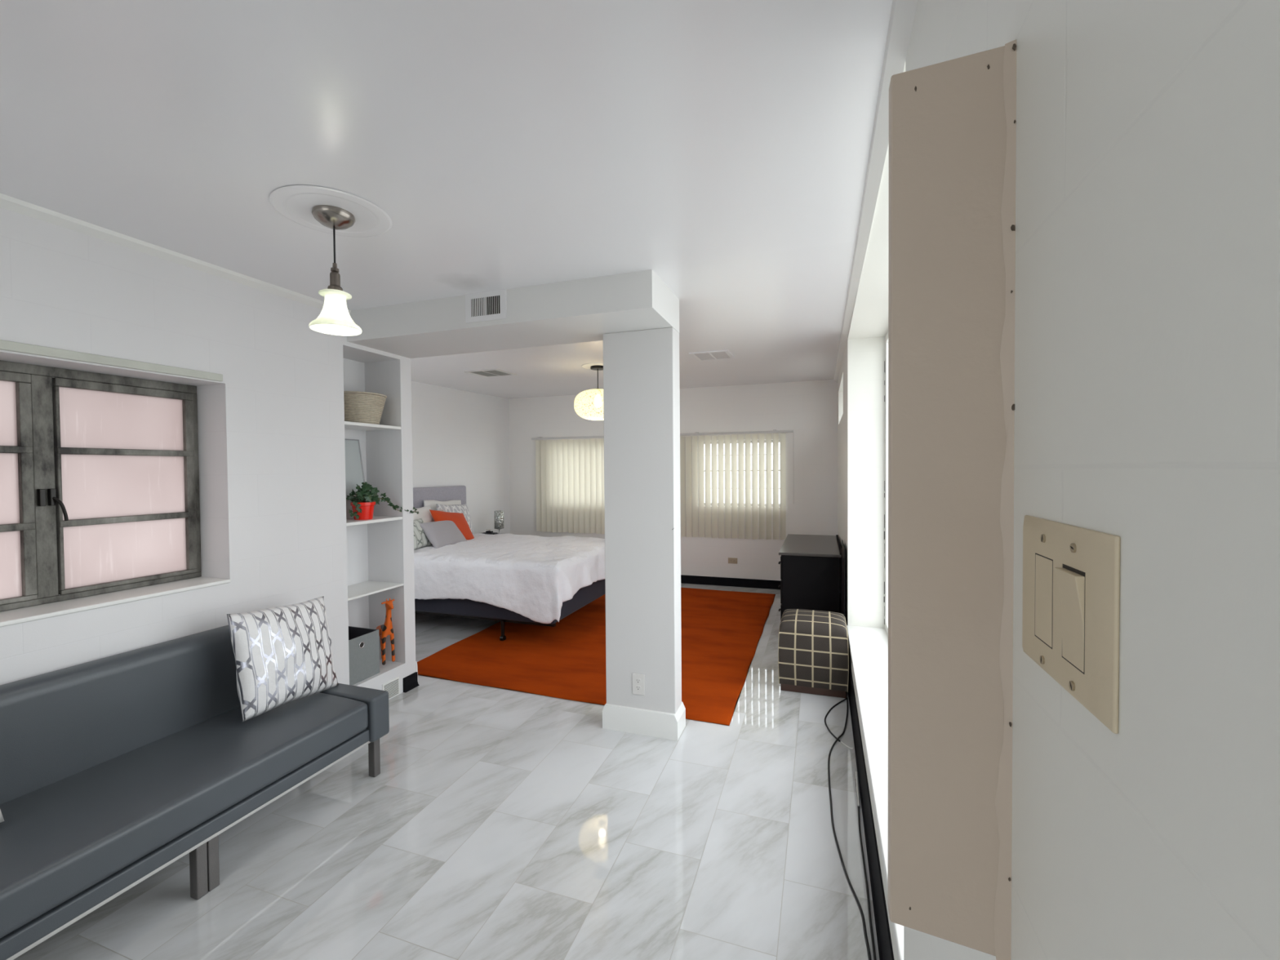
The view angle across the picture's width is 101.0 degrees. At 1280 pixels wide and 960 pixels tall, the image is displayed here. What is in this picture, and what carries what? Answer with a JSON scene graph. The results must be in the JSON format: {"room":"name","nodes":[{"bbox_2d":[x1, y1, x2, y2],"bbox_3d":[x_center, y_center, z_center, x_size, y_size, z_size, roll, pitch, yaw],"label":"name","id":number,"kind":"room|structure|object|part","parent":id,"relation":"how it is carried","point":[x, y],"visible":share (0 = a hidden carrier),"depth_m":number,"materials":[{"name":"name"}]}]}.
{"room":"studio apartment","nodes":[
{"label":"studio apartment","id":0,"kind":"room"},
{"bbox_2d":[0,207,416,699],"bbox_3d":[-2.548,0.148,1.123,0.350,2.600,5.260,0,1,19],"label":"wall","id":1,"kind":"structure","parent":0,"point":[268,433],"depth_m":2.50,"materials":[{"name":"white paint"}]},
{"bbox_2d":[0,360,201,611],"bbox_3d":[-2.267,0.019,1.991,0.089,0.905,1.090,0,1,19],"label":"window","id":2,"kind":"structure","parent":1,"relation":"in","point":[100,473],"depth_m":2.14,"materials":[{"name":"metal"}]},
{"bbox_3d":[-2.367,0.040,1.739,0.004,0.810,0.473,0,1,19],"label":"pane","id":3,"kind":"part","parent":2,"relation":"part of","materials":[{"name":"pink glass"}]},
{"bbox_3d":[-2.361,0.032,1.744,0.040,0.841,0.498,0,1,19],"label":"sash","id":4,"kind":"part","parent":2,"relation":"part of","materials":[{"name":"metal"}]},
{"bbox_3d":[-2.257,0.066,1.991,0.020,0.065,0.016,0,1,19],"label":"handle","id":5,"kind":"part","parent":2,"relation":"part of","materials":[{"name":"black metal"}]},
{"bbox_3d":[-2.232,0.096,2.022,0.056,0.125,0.023,-1,1,-13],"label":"handle","id":6,"kind":"part","parent":2,"relation":"part of","materials":[{"name":"black metal"}]},
{"bbox_3d":[-2.189,0.028,2.258,0.004,0.810,0.447,0,1,19],"label":"pane","id":7,"kind":"part","parent":2,"relation":"part of","materials":[{"name":"pink glass"}]},
{"bbox_3d":[-2.183,0.020,2.263,0.040,0.841,0.472,0,1,19],"label":"sash","id":8,"kind":"part","parent":2,"relation":"part of","materials":[{"name":"metal"}]},
{"bbox_2d":[0,339,222,381],"bbox_3d":[-2.127,-0.453,1.790,0.014,0.032,1.322,0,1,19],"label":"trim","id":9,"kind":"structure","parent":1,"relation":"attached to","point":[6,345],"depth_m":2.01,"materials":[{"name":"paint"}]},
{"bbox_2d":[0,576,230,626],"bbox_3d":[-2.172,0.480,1.969,0.201,0.017,1.090,0,1,19],"label":"windowsill","id":10,"kind":"structure","parent":1,"relation":"attached to","point":[11,617],"depth_m":2.07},
{"bbox_2d":[0,193,351,314],"bbox_3d":[-2.456,-0.909,0.803,0.035,0.035,4.760,0,1,19],"label":"trim","id":11,"kind":"structure","parent":1,"relation":"attached to","point":[7,202],"depth_m":2.12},
{"bbox_2d":[348,626,379,684],"bbox_3d":[-1.802,1.078,3.246,0.270,0.272,0.244,0,1,19],"label":"storage box","id":12,"kind":"object","parent":1,"relation":"on","point":[363,642],"visible":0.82,"depth_m":3.22,"materials":[{"name":"grey fabric"}]},
{"bbox_2d":[344,421,400,431],"bbox_3d":[-1.775,-0.335,3.297,0.299,0.019,0.435,0,1,19],"label":"shelf","id":13,"kind":"object","parent":1,"relation":"attached to","point":[348,425],"visible":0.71,"depth_m":3.30,"materials":[{"name":"white wood"}]},
{"bbox_2d":[343,391,386,424],"bbox_3d":[-1.771,-0.441,3.323,0.326,0.190,0.326,0,1,19],"label":"rope basket","id":14,"kind":"object","parent":13,"relation":"on","point":[359,406],"visible":0.65,"depth_m":3.22,"materials":[{"name":"beige fabric"}]},
{"bbox_2d":[346,515,402,526],"bbox_3d":[-1.770,0.254,3.309,0.299,0.019,0.435,0,1,19],"label":"shelf","id":15,"kind":"object","parent":1,"relation":"attached to","point":[351,522],"visible":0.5,"depth_m":3.27,"materials":[{"name":"white wood"}]},
{"bbox_2d":[344,439,365,519],"bbox_3d":[-1.872,-0.008,3.304,0.095,0.507,0.346,0,1,19],"label":"picture frame","id":16,"kind":"object","parent":15,"relation":"on","point":[354,474],"visible":0.31,"depth_m":3.39,"materials":[{"name":"silver metal"}]},
{"bbox_3d":[-1.872,-0.008,3.304,0.016,0.511,0.346,-10,-2,19],"label":"frame","id":17,"kind":"part","parent":16,"relation":"part of","materials":[{"name":"silver metal"}]},
{"bbox_2d":[350,501,375,519],"bbox_3d":[-1.724,0.191,3.289,0.140,0.108,0.140,0,1,19],"label":"pot","id":18,"kind":"object","parent":15,"relation":"on","point":[364,510],"depth_m":3.24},
{"bbox_2d":[346,481,418,519],"bbox_3d":[-1.664,0.125,3.411,0.162,0.233,0.486,0,1,26],"label":"ivy","id":19,"kind":"object","parent":15,"relation":"on","point":[362,509],"visible":1,"depth_m":3.26,"materials":[{"name":"plant"}]},
{"bbox_3d":[-1.661,0.123,3.425,0.130,0.219,0.431,0,1,27],"label":"stem","id":20,"kind":"part","parent":19,"relation":"part of","materials":[{"name":"green plant"}]},
{"bbox_2d":[347,580,403,600],"bbox_3d":[-1.767,0.692,3.318,0.299,0.013,0.435,0,1,19],"label":"shelf","id":21,"kind":"object","parent":1,"relation":"attached to","point":[355,591],"visible":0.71,"depth_m":3.34,"materials":[{"name":"white wood"}]},
{"bbox_2d":[375,598,395,665],"bbox_3d":[-1.671,0.981,3.450,0.203,0.427,0.090,0,1,35],"label":"giraffe figurine","id":22,"kind":"object","parent":1,"relation":"on","point":[385,629],"visible":0.79,"depth_m":3.41,"materials":[{"name":"orange paint"}]},
{"bbox_2d":[382,675,399,699],"bbox_3d":[-1.586,1.334,3.366,0.008,0.116,0.140,0,1,19],"label":"air vent","id":23,"kind":"object","parent":1,"relation":"in","point":[392,686],"visible":0.78,"depth_m":3.37,"materials":[{"name":"white metal"}]},
{"bbox_2d":[403,671,419,692],"bbox_3d":[-1.596,1.347,3.546,0.172,0.092,0.126,0,1,19],"label":"baseboard","id":24,"kind":"structure","parent":1,"relation":"attached to","point":[411,682],"depth_m":3.52,"materials":[{"name":"black plastic"}]},
{"bbox_2d":[415,661,417,674],"bbox_3d":[-1.599,1.309,3.612,0.184,0.165,0.014,0,1,19],"label":"trim","id":25,"kind":"structure","parent":1,"relation":"attached to","point":[416,668],"depth_m":3.58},
{"bbox_2d":[0,0,892,398],"bbox_3d":[-1.139,-1.156,2.534,5.200,0.370,9.500,0,1,19],"label":"ceiling","id":26,"kind":"structure","parent":0,"point":[720,149],"depth_m":1.49,"materials":[{"name":"paint"}]},
{"bbox_2d":[269,185,391,336],"bbox_3d":[-1.098,-0.749,1.899,0.380,0.419,0.380,0,1,19],"label":"pendant lamp","id":27,"kind":"object","parent":26,"relation":"hanging from","point":[333,211],"visible":1,"depth_m":1.87,"materials":[{"name":"glass"}]},
{"bbox_3d":[-1.099,-0.842,1.898,0.006,0.135,0.006,0,1,19],"label":"cord","id":28,"kind":"part","parent":27,"relation":"part of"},
{"bbox_2d":[327,262,342,290],"bbox_3d":[-1.098,-0.727,1.900,0.048,0.104,0.048,0,1,19],"label":"socket","id":29,"kind":"object","parent":27,"relation":"attached to","point":[335,277],"depth_m":1.89,"materials":[{"name":"grey metal"}]},
{"bbox_3d":[-1.097,-0.606,1.902,0.167,0.134,0.167,0,1,19],"label":"lamp shade","id":30,"kind":"part","parent":27,"relation":"part of","materials":[{"name":"white glass"}]},
{"bbox_2d":[464,368,516,377],"bbox_3d":[-1.484,-1.067,5.267,0.360,0.010,0.370,0,2,19],"label":"ceiling vent","id":31,"kind":"object","parent":26,"relation":"in","point":[488,372],"visible":1,"depth_m":5.24,"materials":[{"name":"metal"}]},
{"bbox_2d":[573,362,604,420],"bbox_3d":[-0.395,-0.818,4.959,0.450,0.508,0.450,0,1,19],"label":"pendant lamp","id":32,"kind":"object","parent":26,"relation":"hanging from","point":[588,404],"visible":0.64,"depth_m":4.79,"materials":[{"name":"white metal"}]},
{"bbox_3d":[-0.394,-0.706,4.962,0.450,0.282,0.450,0,1,19],"label":"lamp shade","id":33,"kind":"part","parent":32,"relation":"part of","materials":[{"name":"glass"}]},
{"bbox_2d":[688,349,735,361],"bbox_3d":[0.625,-1.069,4.542,0.330,0.010,0.370,0,2,19],"label":"ceiling vent","id":34,"kind":"object","parent":26,"relation":"in","point":[719,354],"visible":1,"depth_m":4.51,"materials":[{"name":"metal"}]},
{"bbox_2d":[13,582,879,959],"bbox_3d":[-1.118,1.458,2.586,5.200,0.100,9.500,0,1,19],"label":"floor","id":35,"kind":"structure","parent":0,"point":[495,824],"depth_m":2.02,"materials":[{"name":"tile"}]},
{"bbox_2d":[0,625,389,959],"bbox_3d":[-1.886,1.059,1.511,0.632,0.752,2.385,0,1,19],"label":"sofa","id":36,"kind":"object","parent":35,"relation":"on","point":[116,769],"visible":0.88,"depth_m":1.84,"materials":[{"name":"grey leather"}]},
{"bbox_2d":[0,808,4,822],"bbox_3d":[-2.018,0.831,1.343,0.167,0.390,0.512,0,1,25],"label":"throw pillow","id":37,"kind":"object","parent":36,"relation":"on","point":[2,820],"visible":1,"depth_m":1.57,"materials":[{"name":"white fabric"}]},
{"bbox_3d":[-2.179,0.882,1.478,0.100,0.392,2.100,0,1,19],"label":"backrest","id":38,"kind":"part","parent":36,"relation":"part of","materials":[{"name":"grey leather"}]},
{"bbox_3d":[-1.858,1.105,1.500,0.548,0.138,2.172,0,1,19],"label":"seat","id":39,"kind":"part","parent":36,"relation":"part of","materials":[{"name":"grey leather"}]},
{"bbox_3d":[-1.851,1.205,1.499,0.522,0.055,2.180,0,1,19],"label":"rail","id":40,"kind":"part","parent":36,"relation":"part of","materials":[{"name":"grey plastic"}]},
{"bbox_3d":[-1.514,1.331,1.811,0.039,0.192,0.035,0,1,19],"label":"leg","id":41,"kind":"part","parent":36,"relation":"part of","materials":[{"name":"grey metal"}]},
{"bbox_3d":[-1.502,1.330,1.846,0.039,0.192,0.035,0,1,19],"label":"leg","id":42,"kind":"part","parent":36,"relation":"part of","materials":[{"name":"grey metal"}]},
{"bbox_2d":[226,595,338,722],"bbox_3d":[-1.616,0.791,2.417,0.195,0.458,0.470,0,1,24],"label":"throw pillow","id":43,"kind":"object","parent":36,"relation":"on","point":[283,654],"visible":1,"depth_m":2.33,"materials":[{"name":"white fabric"}]},
{"bbox_3d":[-1.270,1.315,2.522,0.039,0.192,0.036,0,1,19],"label":"leg","id":44,"kind":"part","parent":36,"relation":"part of","materials":[{"name":"grey metal"}]},
{"bbox_2d":[417,587,775,725],"bbox_3d":[-0.110,1.345,4.928,2.430,0.017,3.292,0,1,19],"label":"area rug","id":45,"kind":"object","parent":35,"relation":"on","point":[722,631],"visible":0.66,"depth_m":4.09,"materials":[{"name":"orange carpet"}]},
{"bbox_2d":[413,485,605,640],"bbox_3d":[-1.462,0.720,5.332,2.125,1.272,1.700,0,1,19],"label":"bed","id":46,"kind":"object","parent":45,"relation":"on","point":[463,608],"visible":0.25,"depth_m":4.65,"materials":[{"name":"white fabric"}]},
{"bbox_3d":[-2.426,0.596,5.660,0.090,1.022,1.700,0,1,19],"label":"headboard","id":47,"kind":"part","parent":46,"relation":"part of","materials":[{"name":"grey fabric"}]},
{"bbox_3d":[-1.419,1.175,5.332,2.005,0.032,1.430,0,1,19],"label":"frame","id":48,"kind":"part","parent":46,"relation":"part of","materials":[{"name":"grey fabric"}]},
{"bbox_3d":[-1.165,1.261,4.480,0.028,0.140,0.028,0,1,19],"label":"leg","id":49,"kind":"part","parent":46,"relation":"part of","materials":[{"name":"black metal"}]},
{"bbox_2d":[413,533,604,623],"bbox_3d":[-1.323,0.879,5.294,2.110,0.543,1.740,0,1,19],"label":"comforter","id":50,"kind":"object","parent":46,"relation":"on","point":[530,576],"visible":0.74,"depth_m":4.50,"materials":[{"name":"white fabric"}]},
{"bbox_2d":[413,518,432,550],"bbox_3d":[-2.139,0.522,4.968,0.164,0.290,0.429,0,1,15],"label":"bed pillow","id":51,"kind":"object","parent":50,"relation":"on","point":[420,540],"visible":0.42,"depth_m":4.99,"materials":[{"name":"white fabric"}]},
{"bbox_2d":[413,505,433,522],"bbox_3d":[-2.246,0.454,5.243,0.239,0.366,0.566,0,1,25],"label":"bed pillow","id":52,"kind":"object","parent":50,"relation":"on","point":[424,513],"visible":0.2,"depth_m":5.32,"materials":[{"name":"white fabric"}]},
{"bbox_2d":[423,499,461,510],"bbox_3d":[-2.198,0.427,5.943,0.176,0.435,0.631,0,1,25],"label":"bed pillow","id":53,"kind":"object","parent":50,"relation":"on","point":[432,504],"visible":0.18,"depth_m":5.82,"materials":[{"name":"white fabric"}]},
{"bbox_2d":[419,520,466,548],"bbox_3d":[-1.938,0.536,5.228,0.238,0.254,0.476,0,1,21],"label":"bed pillow","id":54,"kind":"object","parent":50,"relation":"on","point":[440,534],"visible":0.89,"depth_m":5.13,"materials":[{"name":"grey fabric"}]},
{"bbox_2d":[429,509,474,539],"bbox_3d":[-1.942,0.489,5.493,0.246,0.388,0.512,0,1,26],"label":"bed pillow","id":55,"kind":"object","parent":50,"relation":"on","point":[458,518],"visible":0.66,"depth_m":5.49,"materials":[{"name":"orange fabric"}]},
{"bbox_2d":[435,503,473,534],"bbox_3d":[-2.050,0.444,5.867,0.198,0.387,0.520,0,1,17],"label":"bed pillow","id":56,"kind":"object","parent":50,"relation":"on","point":[461,508],"visible":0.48,"depth_m":5.88,"materials":[{"name":"white fabric"}]},
{"bbox_2d":[777,533,841,621],"bbox_3d":[1.624,0.960,5.027,0.526,0.756,1.320,0,1,19],"label":"dresser","id":57,"kind":"object","parent":35,"relation":"on","point":[810,564],"visible":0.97,"depth_m":4.45,"materials":[{"name":"black paint"}]},
{"bbox_3d":[1.308,0.747,4.803,0.015,0.195,0.600,0,1,19],"label":"drawer","id":58,"kind":"part","parent":57,"relation":"part of","materials":[{"name":"black paint"}]},
{"bbox_3d":[1.310,0.957,4.807,0.015,0.195,0.600,0,1,19],"label":"drawer","id":59,"kind":"part","parent":57,"relation":"part of","materials":[{"name":"black paint"}]},
{"bbox_3d":[1.312,1.167,4.811,0.015,0.195,0.600,0,1,19],"label":"drawer","id":60,"kind":"part","parent":57,"relation":"part of","materials":[{"name":"black paint"}]},
{"bbox_3d":[1.853,0.591,4.916,0.020,0.018,1.244,0,1,19],"label":"rail","id":61,"kind":"part","parent":57,"relation":"part of","materials":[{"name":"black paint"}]},
{"bbox_2d":[777,608,848,697],"bbox_3d":[1.170,1.135,3.563,0.428,0.470,0.444,0,1,19],"label":"ottoman","id":62,"kind":"object","parent":35,"relation":"on","point":[813,651],"visible":1,"depth_m":3.37,"materials":[{"name":"black fabric"}]},
{"bbox_2d":[824,697,846,742],"bbox_3d":[1.129,1.373,3.062,0.104,0.017,0.553,0,1,25],"label":"power cord","id":63,"kind":"object","parent":35,"relation":"on","point":[841,701],"visible":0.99,"depth_m":3.07,"materials":[{"name":"black rubber"}]},
{"bbox_2d":[840,539,845,618],"bbox_3d":[1.560,0.923,4.056,0.017,0.869,0.525,0,1,19],"label":"flat panel","id":64,"kind":"object","parent":35,"relation":"on","point":[843,549],"visible":0.48,"depth_m":3.91,"materials":[{"name":"black paint"}]},
{"bbox_2d":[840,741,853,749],"bbox_3d":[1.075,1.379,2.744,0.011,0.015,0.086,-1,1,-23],"label":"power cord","id":65,"kind":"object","parent":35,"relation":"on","point":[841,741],"visible":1,"depth_m":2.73,"materials":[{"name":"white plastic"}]},
{"bbox_2d":[827,697,871,959],"bbox_3d":[0.860,1.388,2.216,0.127,0.025,2.291,0,1,19],"label":"power cord","id":66,"kind":"object","parent":35,"relation":"on","point":[843,731],"visible":1,"depth_m":2.01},
{"bbox_2d":[855,771,859,806],"bbox_3d":[0.972,1.377,2.358,0.009,0.032,0.232,0,1,20],"label":"power cord","id":67,"kind":"object","parent":35,"relation":"on","point":[856,772],"visible":1,"depth_m":2.36,"materials":[{"name":"grey plastic"}]},
{"bbox_2d":[855,780,875,959],"bbox_3d":[0.768,1.401,1.777,0.014,0.016,1.400,0,1,19],"label":"power cord","id":68,"kind":"object","parent":35,"relation":"on","point":[858,807],"visible":0.98,"depth_m":1.81,"materials":[{"name":"black plastic"}]},
{"bbox_3d":[-1.884,1.009,6.636,0.438,0.650,0.280,0,1,19],"label":"nightstand","id":69,"kind":"object","parent":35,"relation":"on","visible":0},
{"bbox_2d":[482,528,497,534],"bbox_3d":[-1.871,0.650,6.581,0.180,0.070,0.080,0,1,19],"label":"alarm clock","id":70,"kind":"object","parent":69,"relation":"on","point":[489,532],"visible":0.86,"depth_m":6.56,"materials":[{"name":"black plastic"}]},
{"bbox_2d":[493,510,503,533],"bbox_3d":[-1.744,0.532,6.535,0.116,0.305,0.116,0,1,19],"label":"table lamp","id":71,"kind":"object","parent":69,"relation":"on","point":[498,514],"visible":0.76,"depth_m":6.49,"materials":[{"name":"silver metal"}]},
{"bbox_2d":[411,381,510,533],"bbox_3d":[-2.488,0.053,5.912,0.150,2.600,3.840,0,1,19],"label":"wall","id":72,"kind":"structure","parent":0,"point":[460,437],"depth_m":6.59,"materials":[{"name":"white paint"}]},
{"bbox_2d":[346,269,679,358],"bbox_3d":[-0.741,-1.006,2.993,1.855,0.395,0.500,0,1,19],"label":"beam","id":73,"kind":"structure","parent":0,"point":[585,309],"depth_m":2.81,"materials":[{"name":"white paint"}]},
{"bbox_2d":[465,288,506,323],"bbox_3d":[-0.804,-0.904,2.748,0.250,0.150,0.008,0,1,19],"label":"grille","id":74,"kind":"object","parent":73,"relation":"attached to","point":[488,305],"visible":1,"depth_m":2.74,"materials":[{"name":"white metal"}]},
{"bbox_2d":[603,327,681,713],"bbox_3d":[0.015,0.289,2.953,0.403,2.205,0.140,0,1,19],"label":"wall column","id":75,"kind":"structure","parent":0,"point":[642,382],"depth_m":2.88,"materials":[{"name":"white paint"}]},
{"bbox_2d":[632,673,644,695],"bbox_3d":[-0.009,1.123,2.901,0.070,0.114,0.009,0,1,19],"label":"wall outlet","id":76,"kind":"object","parent":75,"relation":"attached to","point":[638,680],"visible":1,"depth_m":2.90,"materials":[{"name":"white plastic"}]},
{"bbox_2d":[635,678,640,684],"bbox_3d":[-0.010,1.103,2.898,0.033,0.028,0.003,0,1,19],"label":"socket","id":77,"kind":"object","parent":76,"relation":"attached to","point":[637,681],"depth_m":2.90,"materials":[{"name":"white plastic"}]},
{"bbox_2d":[635,684,640,690],"bbox_3d":[-0.009,1.142,2.899,0.033,0.028,0.003,0,1,19],"label":"socket","id":78,"kind":"object","parent":76,"relation":"attached to","point":[637,687],"depth_m":2.90,"materials":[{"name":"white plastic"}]},
{"bbox_2d":[602,701,685,740],"bbox_3d":[0.023,1.324,2.970,0.435,0.135,0.175,0,1,19],"label":"trim","id":79,"kind":"structure","parent":75,"relation":"attached to","point":[668,726],"depth_m":2.89,"materials":[{"name":"white wood"}]},
{"bbox_2d":[508,379,837,580],"bbox_3d":[0.457,0.011,6.834,4.820,2.600,0.220,0,1,19],"label":"wall","id":80,"kind":"structure","parent":0,"point":[809,409],"depth_m":6.44,"materials":[{"name":"white paint"}]},
{"bbox_2d":[531,435,604,533],"bbox_3d":[-0.963,0.062,7.158,1.075,1.303,0.090,0,1,19],"label":"vertical blind","id":81,"kind":"object","parent":80,"relation":"attached to","point":[570,484],"depth_m":7.13,"materials":[{"name":"fabric"}]},
{"bbox_2d":[680,574,780,589],"bbox_3d":[0.219,1.261,6.822,4.375,0.105,0.012,0,1,19],"label":"baseboard","id":82,"kind":"structure","parent":80,"relation":"attached to","point":[696,580],"depth_m":6.50,"materials":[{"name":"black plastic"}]},
{"bbox_2d":[728,557,737,564],"bbox_3d":[1.142,0.994,6.500,0.114,0.070,0.009,0,1,19],"label":"wall outlet","id":83,"kind":"object","parent":80,"relation":"attached to","point":[731,560],"visible":1,"depth_m":6.50,"materials":[{"name":"beige plastic"}]},
{"bbox_2d":[697,439,780,506],"bbox_3d":[1.243,-0.083,6.583,1.070,0.815,0.040,0,1,19],"label":"window","id":84,"kind":"structure","parent":80,"relation":"in","point":[779,439],"depth_m":6.62,"materials":[{"name":"paint"}]},
{"bbox_2d":[680,429,793,540],"bbox_3d":[1.161,0.058,6.427,1.359,1.302,0.090,0,1,19],"label":"vertical blind","id":85,"kind":"object","parent":84,"relation":"attached to","point":[761,433],"depth_m":6.42,"materials":[{"name":"fabric"}]},
{"bbox_3d":[0.149,-0.569,6.740,3.480,0.024,0.035,0,1,19],"label":"head rail","id":86,"kind":"part","parent":85,"relation":"part of","materials":[{"name":"paint"}]},
{"bbox_2d":[837,0,1279,959],"bbox_3d":[0.975,0.106,1.835,0.300,2.600,8.900,0,1,19],"label":"wall","id":87,"kind":"structure","parent":0,"point":[1147,304],"depth_m":0.31,"materials":[{"name":"white paint"}]},
{"bbox_2d":[840,595,893,959],"bbox_3d":[0.834,1.312,1.905,0.015,0.188,8.888,0,1,19],"label":"baseboard","id":88,"kind":"structure","parent":87,"relation":"attached to","point":[882,923],"depth_m":1.90,"materials":[{"name":"black plastic"}]},
{"bbox_2d":[846,625,903,959],"bbox_3d":[1.160,1.074,2.428,0.278,0.028,2.700,0,1,19],"label":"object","id":89,"kind":"structure","parent":87,"relation":"attached to","point":[868,646],"depth_m":2.43,"materials":[{"name":"white paint"}]},
{"bbox_2d":[833,0,918,382],"bbox_3d":[0.805,-0.999,1.869,0.040,0.130,8.900,0,1,19],"label":"trim","id":90,"kind":"structure","parent":87,"relation":"attached to","point":[903,11],"depth_m":1.47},
{"bbox_2d":[884,360,884,624],"bbox_3d":[1.690,0.093,3.651,0.005,1.823,0.002,0,1,19],"label":"trim","id":91,"kind":"structure","parent":87,"relation":"attached to","point":[884,361],"depth_m":3.66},
{"bbox_2d":[884,331,888,635],"bbox_3d":[1.283,0.051,2.363,0.060,2.017,2.700,0,1,19],"label":"window","id":92,"kind":"structure","parent":87,"relation":"in","point":[886,335],"depth_m":3.60,"materials":[{"name":"clear glass"}]},
{"bbox_2d":[887,39,1016,959],"bbox_3d":[0.313,0.029,0.537,0.108,0.893,0.027,0,1,19],"label":"board","id":93,"kind":"object","parent":87,"relation":"attached to","point":[953,122],"visible":1,"depth_m":0.53,"materials":[{"name":"paint"}]},
{"bbox_2d":[1022,515,1119,733],"bbox_3d":[0.316,0.095,0.403,0.014,0.124,0.156,0,1,19],"label":"light switch","id":94,"kind":"object","parent":87,"relation":"attached to","point":[1071,574],"visible":1,"depth_m":0.36,"materials":[{"name":"beige plastic"}]}
]}

